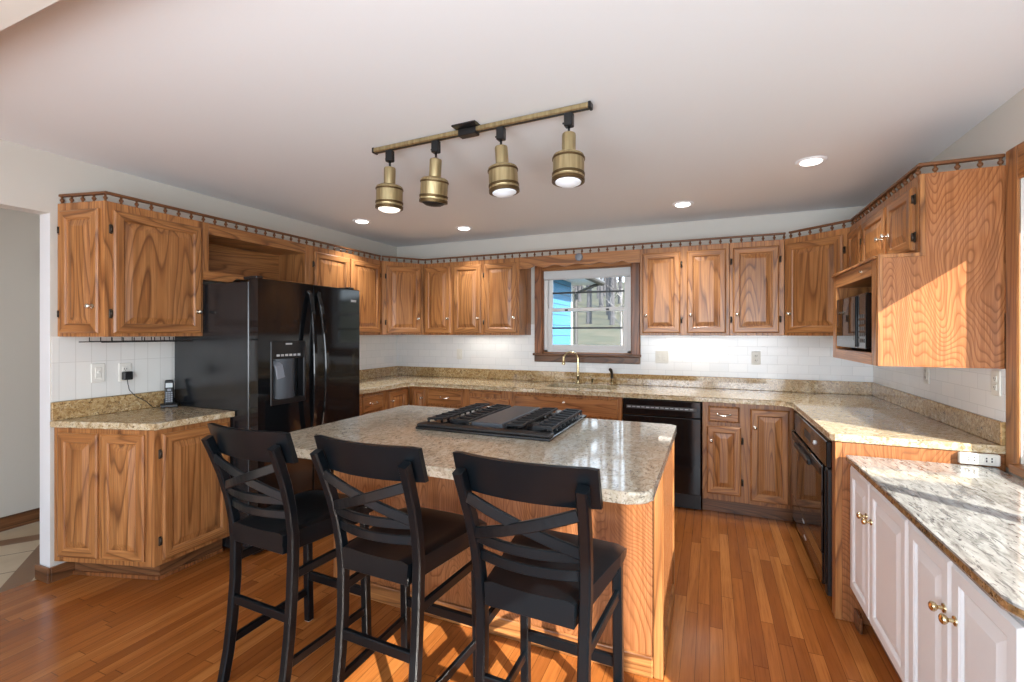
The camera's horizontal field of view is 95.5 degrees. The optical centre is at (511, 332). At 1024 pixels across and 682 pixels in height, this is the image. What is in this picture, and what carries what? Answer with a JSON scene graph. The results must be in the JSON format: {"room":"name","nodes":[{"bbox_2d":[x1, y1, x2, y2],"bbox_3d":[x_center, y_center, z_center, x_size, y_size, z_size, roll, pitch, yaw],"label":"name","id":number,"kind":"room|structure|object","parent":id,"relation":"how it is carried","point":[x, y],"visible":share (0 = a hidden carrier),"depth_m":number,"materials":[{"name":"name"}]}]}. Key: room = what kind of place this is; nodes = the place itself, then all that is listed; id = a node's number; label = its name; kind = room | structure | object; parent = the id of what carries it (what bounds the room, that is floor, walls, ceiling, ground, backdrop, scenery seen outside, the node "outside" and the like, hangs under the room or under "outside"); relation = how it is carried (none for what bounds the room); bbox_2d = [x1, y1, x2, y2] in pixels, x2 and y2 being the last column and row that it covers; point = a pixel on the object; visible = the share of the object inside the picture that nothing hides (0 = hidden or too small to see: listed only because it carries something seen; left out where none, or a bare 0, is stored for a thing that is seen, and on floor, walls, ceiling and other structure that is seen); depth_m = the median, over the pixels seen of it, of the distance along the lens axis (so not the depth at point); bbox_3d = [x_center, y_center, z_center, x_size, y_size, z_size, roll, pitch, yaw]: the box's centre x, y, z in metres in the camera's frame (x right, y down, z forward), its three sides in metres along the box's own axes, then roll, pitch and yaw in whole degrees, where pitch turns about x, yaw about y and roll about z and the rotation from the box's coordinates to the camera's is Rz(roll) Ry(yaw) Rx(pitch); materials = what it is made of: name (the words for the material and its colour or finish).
{"room":"kitchen","nodes":[
{"label":"kitchen","id":0,"kind":"room"},
{"bbox_2d":[0,0,58,30],"bbox_3d":[-0.795,-0.954,0.987,4.635,0.130,0.145,0,0,23],"label":"wall header","id":1,"kind":"structure","parent":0,"point":[12,12],"depth_m":1.28,"materials":[{"name":"grey paint"}]},
{"bbox_2d":[0,139,396,566],"bbox_3d":[-3.384,0.196,2.482,1.300,2.430,7.200,0,0,23],"label":"wall","id":2,"kind":"structure","parent":0,"point":[32,180],"depth_m":3.35,"materials":[{"name":"grey paint"}]},
{"bbox_2d":[0,508,39,531],"bbox_3d":[-3.440,1.361,3.730,0.015,0.100,4.850,0,0,23],"label":"baseboard","id":3,"kind":"structure","parent":2,"relation":"attached to","point":[9,522],"depth_m":3.38,"materials":[{"name":"brown wood"}]},
{"bbox_2d":[40,213,49,567],"bbox_3d":[-2.664,0.366,2.654,0.109,2.090,0.003,0,0,23],"label":"trim","id":4,"kind":"structure","parent":2,"relation":"attached to","point":[44,218],"depth_m":2.65,"materials":[{"name":"white paint"}]},
{"bbox_2d":[35,562,74,583],"bbox_3d":[-2.625,1.369,2.741,0.141,0.085,0.228,0,0,23],"label":"baseboard","id":5,"kind":"structure","parent":2,"relation":"attached to","point":[47,575],"depth_m":2.65,"materials":[{"name":"brown wood"}]},
{"bbox_2d":[91,363,104,382],"bbox_3d":[-2.512,0.244,2.825,0.016,0.115,0.070,0,0,23],"label":"light switch","id":6,"kind":"object","parent":2,"relation":"attached to","point":[97,370],"visible":1,"depth_m":2.82,"materials":[{"name":"white plastic"}]},
{"bbox_2d":[51,390,164,420],"bbox_3d":[-2.470,0.445,2.915,0.020,0.104,0.640,0,0,23],"label":"backsplash","id":7,"kind":"structure","parent":2,"relation":"attached to","point":[61,410],"depth_m":2.84,"materials":[{"name":"stone"}]},
{"bbox_2d":[51,336,174,401],"bbox_3d":[-2.469,0.206,2.958,0.008,0.370,0.705,0,0,23],"label":"backsplash","id":8,"kind":"structure","parent":2,"relation":"attached to","point":[152,363],"depth_m":2.88,"materials":[{"name":"tile"}]},
{"bbox_2d":[119,363,130,381],"bbox_3d":[-2.459,0.249,2.957,0.010,0.115,0.070,0,0,23],"label":"wall outlet","id":9,"kind":"object","parent":2,"relation":"attached to","point":[123,367],"visible":0.7,"depth_m":2.95,"materials":[{"name":"white plastic"}]},
{"bbox_2d":[57,200,202,336],"bbox_3d":[-2.305,-0.358,2.860,0.382,0.761,0.624,0,0,23],"label":"upper cabinet","id":10,"kind":"object","parent":2,"relation":"attached to","point":[124,270],"visible":1,"depth_m":2.68,"materials":[{"name":"brown wood"}]},
{"bbox_2d":[80,337,192,342],"bbox_3d":[-2.306,0.041,2.880,0.236,0.030,0.500,0,0,23],"label":"wire rack","id":11,"kind":"object","parent":10,"relation":"attached to","point":[123,340],"visible":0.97,"depth_m":2.85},
{"bbox_2d":[58,191,380,259],"bbox_3d":[-1.970,-0.766,3.712,0.328,0.055,2.427,0,0,23],"label":"rail","id":12,"kind":"object","parent":10,"relation":"on","point":[105,193],"visible":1,"depth_m":3.03,"materials":[{"name":"brown wood"}]},
{"bbox_2d":[122,371,155,407],"bbox_3d":[-2.406,0.370,3.000,0.042,0.250,0.172,0,0,32],"label":"power adapter","id":13,"kind":"object","parent":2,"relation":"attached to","point":[127,375],"visible":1,"depth_m":2.94,"materials":[{"name":"black plastic"}]},
{"bbox_2d":[203,222,309,283],"bbox_3d":[-2.029,-0.546,3.570,0.332,0.385,0.895,0,0,23],"label":"upper cabinet","id":14,"kind":"object","parent":2,"relation":"attached to","point":[229,254],"visible":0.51,"depth_m":3.64,"materials":[{"name":"brown wood"}]},
{"bbox_2d":[310,245,380,334],"bbox_3d":[-1.648,-0.358,4.399,0.384,0.761,0.930,0,0,23],"label":"upper cabinet","id":15,"kind":"object","parent":2,"relation":"attached to","point":[330,268],"visible":0.33,"depth_m":4.42,"materials":[{"name":"brown wood"}]},
{"bbox_2d":[381,261,423,334],"bbox_3d":[-1.226,-0.358,5.100,0.605,0.761,0.686,0,0,23],"label":"upper cabinet","id":16,"kind":"object","parent":2,"relation":"attached to","point":[402,284],"visible":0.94,"depth_m":4.86,"materials":[{"name":"brown wood"}]},
{"bbox_2d":[0,492,900,681],"bbox_3d":[-1.207,1.451,1.552,5.835,0.080,7.200,0,0,23],"label":"floor","id":17,"kind":"structure","parent":0,"point":[752,603],"depth_m":2.23,"materials":[{"name":"brown wood"}]},
{"bbox_2d":[54,418,229,579],"bbox_3d":[-2.194,0.973,2.805,0.624,0.873,0.620,0,0,23],"label":"base cabinet","id":18,"kind":"object","parent":17,"relation":"on","point":[133,504],"visible":0.91,"depth_m":2.61,"materials":[{"name":"brown wood"}]},
{"bbox_2d":[50,390,234,430],"bbox_3d":[-2.186,0.464,2.792,0.640,0.142,0.643,0,0,23],"label":"countertop","id":19,"kind":"structure","parent":18,"relation":"on","point":[119,412],"depth_m":2.76,"materials":[{"name":"stone"}]},
{"bbox_2d":[160,380,177,407],"bbox_3d":[-2.298,0.407,3.118,0.100,0.180,0.085,0,0,-35],"label":"cordless phone","id":20,"kind":"object","parent":19,"relation":"on","point":[169,400],"visible":1,"depth_m":3.11,"materials":[{"name":"black plastic"}]},
{"bbox_2d":[175,276,359,554],"bbox_3d":[-1.738,0.518,3.454,0.903,1.757,0.912,0,0,23],"label":"refrigerator","id":21,"kind":"object","parent":17,"relation":"on","point":[283,356],"visible":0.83,"depth_m":3.10,"materials":[{"name":"black metal"}]},
{"bbox_2d":[201,423,373,681],"bbox_3d":[-0.929,0.890,2.003,0.456,1.050,0.555,0,0,25],"label":"bar stool","id":22,"kind":"object","parent":17,"relation":"on","point":[293,522],"visible":0.91,"depth_m":1.85,"materials":[{"name":"black paint"}]},
{"bbox_2d":[360,386,408,415],"bbox_3d":[-1.492,0.973,4.402,0.659,0.873,0.957,0,0,23],"label":"base cabinet","id":23,"kind":"object","parent":17,"relation":"on","point":[372,402],"visible":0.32,"depth_m":4.37,"materials":[{"name":"brown wood"}]},
{"bbox_2d":[310,435,486,681],"bbox_3d":[-0.402,0.890,1.783,0.456,1.050,0.555,0,0,25],"label":"bar stool","id":24,"kind":"object","parent":17,"relation":"on","point":[401,547],"visible":0.93,"depth_m":1.62,"materials":[{"name":"black paint"}]},
{"bbox_2d":[409,386,511,408],"bbox_3d":[-0.416,0.973,4.765,1.137,0.873,0.659,0,0,23],"label":"base cabinet","id":25,"kind":"object","parent":17,"relation":"on","point":[456,398],"visible":0.26,"depth_m":4.51,"materials":[{"name":"brown wood"}]},
{"bbox_2d":[334,442,674,679],"bbox_3d":[-0.051,0.975,2.545,1.744,0.873,0.713,0,0,23],"label":"kitchen island","id":26,"kind":"object","parent":17,"relation":"on","point":[646,531],"visible":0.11,"depth_m":2.00,"materials":[{"name":"brown wood"}]},
{"bbox_2d":[289,405,676,504],"bbox_3d":[-0.153,0.517,2.318,1.766,0.040,1.187,0,0,23],"label":"island countertop","id":27,"kind":"structure","parent":26,"relation":"on","point":[631,457],"depth_m":2.07,"materials":[{"name":"stone"}]},
{"bbox_2d":[416,403,586,441],"bbox_3d":[-0.029,0.471,2.571,0.730,0.053,0.680,0,0,23],"label":"cooktop","id":28,"kind":"object","parent":27,"relation":"in","point":[497,420],"visible":1,"depth_m":2.40,"materials":[{"name":"black metal"}]},
{"bbox_2d":[471,406,539,427],"bbox_3d":[-0.018,0.467,2.596,0.176,0.032,0.565,0,0,23],"label":"vent","id":29,"kind":"object","parent":28,"relation":"attached to","point":[497,418],"depth_m":2.51,"materials":[{"name":"grey metal"}]},
{"bbox_2d":[452,451,626,681],"bbox_3d":[0.124,0.890,1.553,0.456,1.050,0.555,0,0,25],"label":"bar stool","id":30,"kind":"object","parent":17,"relation":"on","point":[544,574],"visible":1,"depth_m":1.38,"materials":[{"name":"black paint"}]},
{"bbox_2d":[512,391,623,420],"bbox_3d":[0.570,0.973,4.343,1.004,0.873,0.659,0,0,23],"label":"base cabinet","id":31,"kind":"object","parent":17,"relation":"on","point":[594,407],"visible":0.29,"depth_m":4.02,"materials":[{"name":"brown wood"}]},
{"bbox_2d":[623,398,701,509],"bbox_3d":[1.315,0.975,4.020,0.600,0.864,0.618,0,0,23],"label":"dishwasher","id":32,"kind":"object","parent":17,"relation":"on","point":[686,415],"visible":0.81,"depth_m":3.69,"materials":[{"name":"black plastic"}]},
{"bbox_2d":[702,402,793,521],"bbox_3d":[1.887,0.973,3.780,0.620,0.873,0.659,0,0,23],"label":"base cabinet","id":33,"kind":"object","parent":17,"relation":"on","point":[747,448],"visible":0.97,"depth_m":3.53,"materials":[{"name":"brown wood"}]},
{"bbox_2d":[850,466,909,681],"bbox_3d":[1.744,1.018,1.822,0.609,0.786,0.715,0,0,23],"label":"base cabinet","id":34,"kind":"object","parent":17,"relation":"on","point":[879,532],"visible":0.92,"depth_m":1.83,"materials":[{"name":"white paint"}]},
{"bbox_2d":[791,410,1005,633],"bbox_3d":[2.086,0.974,2.687,0.662,0.875,1.300,0,0,23],"label":"base cabinet","id":35,"kind":"object","parent":17,"relation":"on","point":[845,605],"depth_m":2.27,"materials":[{"name":"brown wood"}]},
{"bbox_2d":[360,366,1005,453],"bbox_3d":[0.402,0.464,3.781,4.622,0.142,1.816,0,0,23],"label":"countertop","id":36,"kind":"structure","parent":35,"relation":"on","point":[842,411],"depth_m":3.63,"materials":[{"name":"stone"}]},
{"bbox_2d":[562,351,580,383],"bbox_3d":[0.578,0.338,4.533,0.190,0.317,0.055,0,0,-11],"label":"faucet","id":37,"kind":"object","parent":36,"relation":"on","point":[572,352],"visible":1,"depth_m":4.53,"materials":[{"name":"gold metal"}]},
{"bbox_2d":[609,368,613,384],"bbox_3d":[0.943,0.415,4.405,0.047,0.164,0.066,0,0,23],"label":"sprayer","id":38,"kind":"object","parent":36,"relation":"on","point":[610,369],"visible":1,"depth_m":4.40,"materials":[{"name":"gold metal"}]},
{"bbox_2d":[792,411,831,595],"bbox_3d":[2.054,0.947,2.733,0.618,0.788,1.020,0,0,23],"label":"wall oven","id":39,"kind":"object","parent":35,"relation":"in","point":[811,449],"visible":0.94,"depth_m":2.63,"materials":[{"name":"black metal"}]},
{"bbox_2d":[965,455,977,462],"bbox_3d":[2.048,0.561,2.073,0.044,0.030,0.004,0,0,23],"label":"receptacle","id":40,"kind":"object","parent":35,"relation":"attached to","point":[968,458],"depth_m":2.07,"materials":[{"name":"grey plastic"}]},
{"bbox_2d":[983,456,995,463],"bbox_3d":[2.103,0.561,2.050,0.044,0.030,0.004,0,0,23],"label":"receptacle","id":41,"kind":"object","parent":35,"relation":"attached to","point":[986,459],"depth_m":2.05,"materials":[{"name":"grey plastic"}]},
{"bbox_2d":[909,522,1023,681],"bbox_3d":[1.476,1.018,1.196,0.609,0.786,0.634,0,0,23],"label":"base cabinet","id":42,"kind":"object","parent":17,"relation":"on","point":[958,633],"visible":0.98,"depth_m":1.29,"materials":[{"name":"white paint"}]},
{"bbox_2d":[846,455,1023,620],"bbox_3d":[1.603,0.607,1.512,0.552,0.032,1.396,0,0,23],"label":"countertop","id":43,"kind":"structure","parent":42,"relation":"on","point":[974,515],"depth_m":1.54,"materials":[{"name":"stone"}]},
{"bbox_2d":[0,0,1023,246],"bbox_3d":[-1.121,-1.079,1.624,6.135,0.120,7.400,0,0,23],"label":"ceiling","id":44,"kind":"structure","parent":0,"point":[279,107],"depth_m":2.00,"materials":[{"name":"white paint"}]},
{"bbox_2d":[352,219,370,223],"bbox_3d":[-1.367,-1.013,4.238,0.164,0.012,0.164,0,0,23],"label":"recessed light","id":45,"kind":"object","parent":44,"relation":"in","point":[361,221],"visible":1,"depth_m":4.21,"materials":[{"name":"white paint"}]},
{"bbox_2d":[456,226,471,230],"bbox_3d":[-0.466,-1.013,4.521,0.164,0.012,0.164,0,0,23],"label":"recessed light","id":46,"kind":"object","parent":44,"relation":"in","point":[464,228],"visible":1,"depth_m":4.49,"materials":[{"name":"white paint"}]},
{"bbox_2d":[372,101,592,212],"bbox_3d":[-0.203,-0.836,2.305,1.226,0.366,0.186,0,0,25],"label":"track light","id":47,"kind":"object","parent":44,"relation":"attached to","point":[469,129],"depth_m":2.22,"materials":[{"name":"gold metal"}]},
{"bbox_2d":[672,201,693,207],"bbox_3d":[1.352,-1.013,3.679,0.164,0.012,0.164,0,0,23],"label":"recessed light","id":48,"kind":"object","parent":44,"relation":"in","point":[681,204],"visible":1,"depth_m":3.65,"materials":[{"name":"white paint"}]},
{"bbox_2d":[795,156,827,166],"bbox_3d":[1.773,-1.013,2.758,0.164,0.012,0.164,0,0,23],"label":"recessed light","id":49,"kind":"object","parent":44,"relation":"in","point":[814,160],"visible":1,"depth_m":2.73,"materials":[{"name":"white paint"}]},
{"bbox_2d":[397,206,873,430],"bbox_3d":[0.259,0.246,4.917,6.085,2.530,0.140,0,0,23],"label":"wall","id":50,"kind":"structure","parent":0,"point":[782,222],"depth_m":4.44,"materials":[{"name":"grey paint"}]},
{"bbox_2d":[457,349,461,358],"bbox_3d":[-0.587,0.237,5.184,0.070,0.115,0.016,0,0,23],"label":"light switch","id":51,"kind":"object","parent":50,"relation":"attached to","point":[459,351],"visible":1,"depth_m":5.18,"materials":[{"name":"white plastic"}]},
{"bbox_2d":[424,258,530,334],"bbox_3d":[-0.384,-0.358,4.905,1.108,0.761,0.382,0,0,23],"label":"upper cabinet","id":52,"kind":"object","parent":50,"relation":"attached to","point":[492,296],"visible":1,"depth_m":4.74,"materials":[{"name":"brown wood"}]},
{"bbox_2d":[381,232,785,263],"bbox_3d":[0.409,-0.766,4.236,3.668,0.055,0.381,0,0,23],"label":"rail","id":53,"kind":"object","parent":52,"relation":"on","point":[783,233],"visible":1,"depth_m":4.26,"materials":[{"name":"brown wood"}]},
{"bbox_2d":[533,261,640,363],"bbox_3d":[0.744,-0.214,4.665,1.085,1.020,0.182,0,0,23],"label":"window","id":54,"kind":"structure","parent":50,"relation":"in","point":[545,351],"depth_m":4.63,"materials":[{"name":"brown wood"}]},
{"bbox_2d":[544,267,630,280],"bbox_3d":[0.739,-0.588,4.653,0.883,0.093,0.024,0,0,23],"label":"roller shade","id":55,"kind":"object","parent":54,"relation":"attached to","point":[620,271],"visible":0.97,"depth_m":4.63,"materials":[{"name":"fabric"}]},
{"bbox_2d":[655,351,667,362],"bbox_3d":[1.397,0.226,4.336,0.116,0.115,0.016,0,0,23],"label":"light switch","id":56,"kind":"object","parent":50,"relation":"attached to","point":[660,356],"visible":1,"depth_m":4.34,"materials":[{"name":"white plastic"}]},
{"bbox_2d":[360,324,1005,421],"bbox_3d":[0.404,0.161,3.792,4.634,0.500,1.815,0,0,23],"label":"backsplash","id":57,"kind":"structure","parent":50,"relation":"attached to","point":[782,357],"depth_m":4.15,"materials":[{"name":"tile"}]},
{"bbox_2d":[640,243,728,335],"bbox_3d":[1.514,-0.358,4.094,0.715,0.761,0.382,0,0,23],"label":"upper cabinet","id":58,"kind":"object","parent":50,"relation":"attached to","point":[684,290],"visible":1,"depth_m":3.96,"materials":[{"name":"brown wood"}]},
{"bbox_2d":[520,249,639,268],"bbox_3d":[0.606,-0.681,4.344,1.148,0.115,0.020,0,0,23],"label":"window valance","id":59,"kind":"object","parent":58,"relation":"attached to","point":[629,256],"visible":1,"depth_m":4.31,"materials":[{"name":"brown wood"}]},
{"bbox_2d":[575,253,582,260],"bbox_3d":[0.619,-0.704,4.315,0.072,0.072,0.024,0,0,23],"label":"puck light","id":60,"kind":"object","parent":59,"relation":"attached to","point":[578,256],"visible":1,"depth_m":4.31,"materials":[{"name":"grey plastic"}]},
{"bbox_2d":[752,351,760,364],"bbox_3d":[2.116,0.219,4.032,0.070,0.115,0.010,0,0,23],"label":"wall outlet","id":61,"kind":"object","parent":50,"relation":"attached to","point":[756,355],"visible":1,"depth_m":4.03,"materials":[{"name":"white plastic"}]},
{"bbox_2d":[729,239,783,335],"bbox_3d":[2.025,-0.358,3.876,0.392,0.761,0.382,0,0,23],"label":"upper cabinet","id":62,"kind":"object","parent":50,"relation":"attached to","point":[756,268],"visible":0.98,"depth_m":3.74,"materials":[{"name":"brown wood"}]},
{"bbox_2d":[784,227,849,335],"bbox_3d":[2.459,-0.358,3.556,0.659,0.761,0.628,0,0,23],"label":"upper cabinet","id":63,"kind":"object","parent":50,"relation":"attached to","point":[810,261],"visible":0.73,"depth_m":3.46,"materials":[{"name":"brown wood"}]},
{"bbox_2d":[876,88,1023,480],"bbox_3d":[1.573,0.246,0.440,0.150,2.530,7.340,0,0,23],"label":"wall","id":64,"kind":"structure","parent":0,"point":[1002,130],"depth_m":2.08,"materials":[{"name":"grey paint"}]},
{"bbox_2d":[847,175,918,267],"bbox_3d":[2.247,-0.358,2.668,0.357,0.761,1.168,0,0,23],"label":"upper cabinet","id":65,"kind":"object","parent":64,"relation":"attached to","point":[892,227],"visible":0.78,"depth_m":2.48,"materials":[{"name":"brown wood"}]},
{"bbox_2d":[789,153,1004,237],"bbox_3d":[2.177,-0.766,2.856,0.302,0.055,1.576,0,0,10],"label":"rail","id":66,"kind":"object","parent":65,"relation":"on","point":[916,169],"visible":0.94,"depth_m":2.35,"materials":[{"name":"brown wood"}]},
{"bbox_2d":[831,165,1005,368],"bbox_3d":[2.129,-0.290,2.541,0.476,0.898,0.887,0,0,23],"label":"upper cabinet","id":67,"kind":"object","parent":64,"relation":"attached to","point":[942,304],"visible":1,"depth_m":2.13,"materials":[{"name":"brown wood"}]},
{"bbox_2d":[837,292,871,349],"bbox_3d":[2.106,-0.055,2.577,0.410,0.308,0.600,0,0,23],"label":"microwave","id":68,"kind":"object","parent":67,"relation":"in","point":[854,313],"visible":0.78,"depth_m":2.52,"materials":[{"name":"black plastic"}]},
{"bbox_2d":[924,367,929,383],"bbox_3d":[2.478,0.246,2.782,0.010,0.115,0.070,0,0,23],"label":"wall outlet","id":69,"kind":"object","parent":64,"relation":"attached to","point":[926,369],"visible":0.91,"depth_m":2.76,"materials":[{"name":"white plastic"}]},
{"bbox_2d":[991,370,1000,396],"bbox_3d":[2.188,0.227,2.105,0.010,0.115,0.070,0,0,23],"label":"wall outlet","id":70,"kind":"object","parent":64,"relation":"attached to","point":[995,375],"visible":1,"depth_m":2.10,"materials":[{"name":"white plastic"}]},
{"bbox_2d":[993,375,996,390],"bbox_3d":[2.186,0.227,2.106,0.004,0.068,0.030,0,0,23],"label":"receptacle","id":71,"kind":"object","parent":70,"relation":"attached to","point":[994,376],"depth_m":2.10,"materials":[{"name":"grey plastic"}]},
{"bbox_2d":[1006,141,1023,478],"bbox_3d":[1.421,-0.102,0.200,0.140,1.383,3.960,0,0,23],"label":"window","id":72,"kind":"structure","parent":64,"relation":"in","point":[1014,156],"depth_m":1.99,"materials":[{"name":"brown wood"}]},
{"label":"outside","id":73,"kind":"structure","parent":0,"visible":0},
{"bbox_2d":[573,282,623,344],"bbox_3d":[9.834,-3.610,44.466,130.000,11.142,80.000,0,0,23],"label":"hill","id":74,"kind":"structure","parent":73,"point":[599,318],"depth_m":30.41,"materials":[{"name":"green plant"}]},
{"bbox_2d":[553,278,604,344],"bbox_3d":[-1.249,-0.339,9.193,5.550,4.600,3.020,0,0,23],"label":"house wing","id":75,"kind":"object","parent":74,"relation":"on","point":[560,319],"visible":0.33,"depth_m":8.83,"materials":[{"name":"blue"}]},
{"bbox_2d":[577,285,581,301],"bbox_3d":[7.354,-9.639,50.019,2.409,13.522,1.794,0,0,22],"label":"bare tree","id":76,"kind":"object","parent":74,"relation":"on","point":[579,288],"visible":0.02,"depth_m":49.92,"materials":[{"name":"grey plant"}]},
{"bbox_2d":[580,285,591,323],"bbox_3d":[5.103,-6.030,31.671,2.261,11.656,1.624,0,0,-33],"label":"bare tree","id":77,"kind":"object","parent":74,"relation":"on","point":[589,295],"visible":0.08,"depth_m":31.54,"materials":[{"name":"grey plant"}]},
{"bbox_2d":[599,278,603,306],"bbox_3d":[8.304,-8.779,44.184,2.578,13.654,2.122,0,0,-19],"label":"bare tree","id":78,"kind":"object","parent":74,"relation":"on","point":[601,304],"visible":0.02,"depth_m":43.99,"materials":[{"name":"grey plant"}]},
{"bbox_2d":[603,278,605,295],"bbox_3d":[11.175,-9.276,56.103,1.379,10.392,1.851,0,0,-20],"label":"bare tree","id":79,"kind":"object","parent":74,"relation":"on","point":[604,279],"visible":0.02,"depth_m":56.11,"materials":[{"name":"grey plant"}]},
{"bbox_2d":[604,278,607,314],"bbox_3d":[7.892,-7.796,37.842,1.817,13.693,2.439,0,0,5],"label":"bare tree","id":80,"kind":"object","parent":74,"relation":"on","point":[606,278],"visible":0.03,"depth_m":37.57,"materials":[{"name":"grey plant"}]},
{"bbox_2d":[606,277,616,319],"bbox_3d":[7.337,-5.475,34.443,1.876,9.673,1.348,0,0,33],"label":"bare tree","id":81,"kind":"object","parent":74,"relation":"on","point":[609,279],"visible":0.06,"depth_m":34.48,"materials":[{"name":"grey plant"}]},
{"bbox_2d":[609,277,619,324],"bbox_3d":[6.301,-5.157,29.571,1.332,10.036,1.788,0,0,45],"label":"bare tree","id":82,"kind":"object","parent":74,"relation":"on","point":[612,294],"visible":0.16,"depth_m":29.52,"materials":[{"name":"grey plant"}]},
{"bbox_2d":[605,280,623,344],"bbox_3d":[3.783,-0.502,15.841,1.229,2.772,1.439,0,0,23],"label":"young tree","id":83,"kind":"object","parent":74,"relation":"on","point":[621,315],"visible":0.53,"depth_m":15.84,"materials":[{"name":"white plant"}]},
{"bbox_2d":[618,277,621,303],"bbox_3d":[10.968,-9.164,46.667,2.522,13.355,2.076,0,0,31],"label":"bare tree","id":84,"kind":"object","parent":74,"relation":"on","point":[620,278],"visible":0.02,"depth_m":46.63,"materials":[{"name":"grey plant"}]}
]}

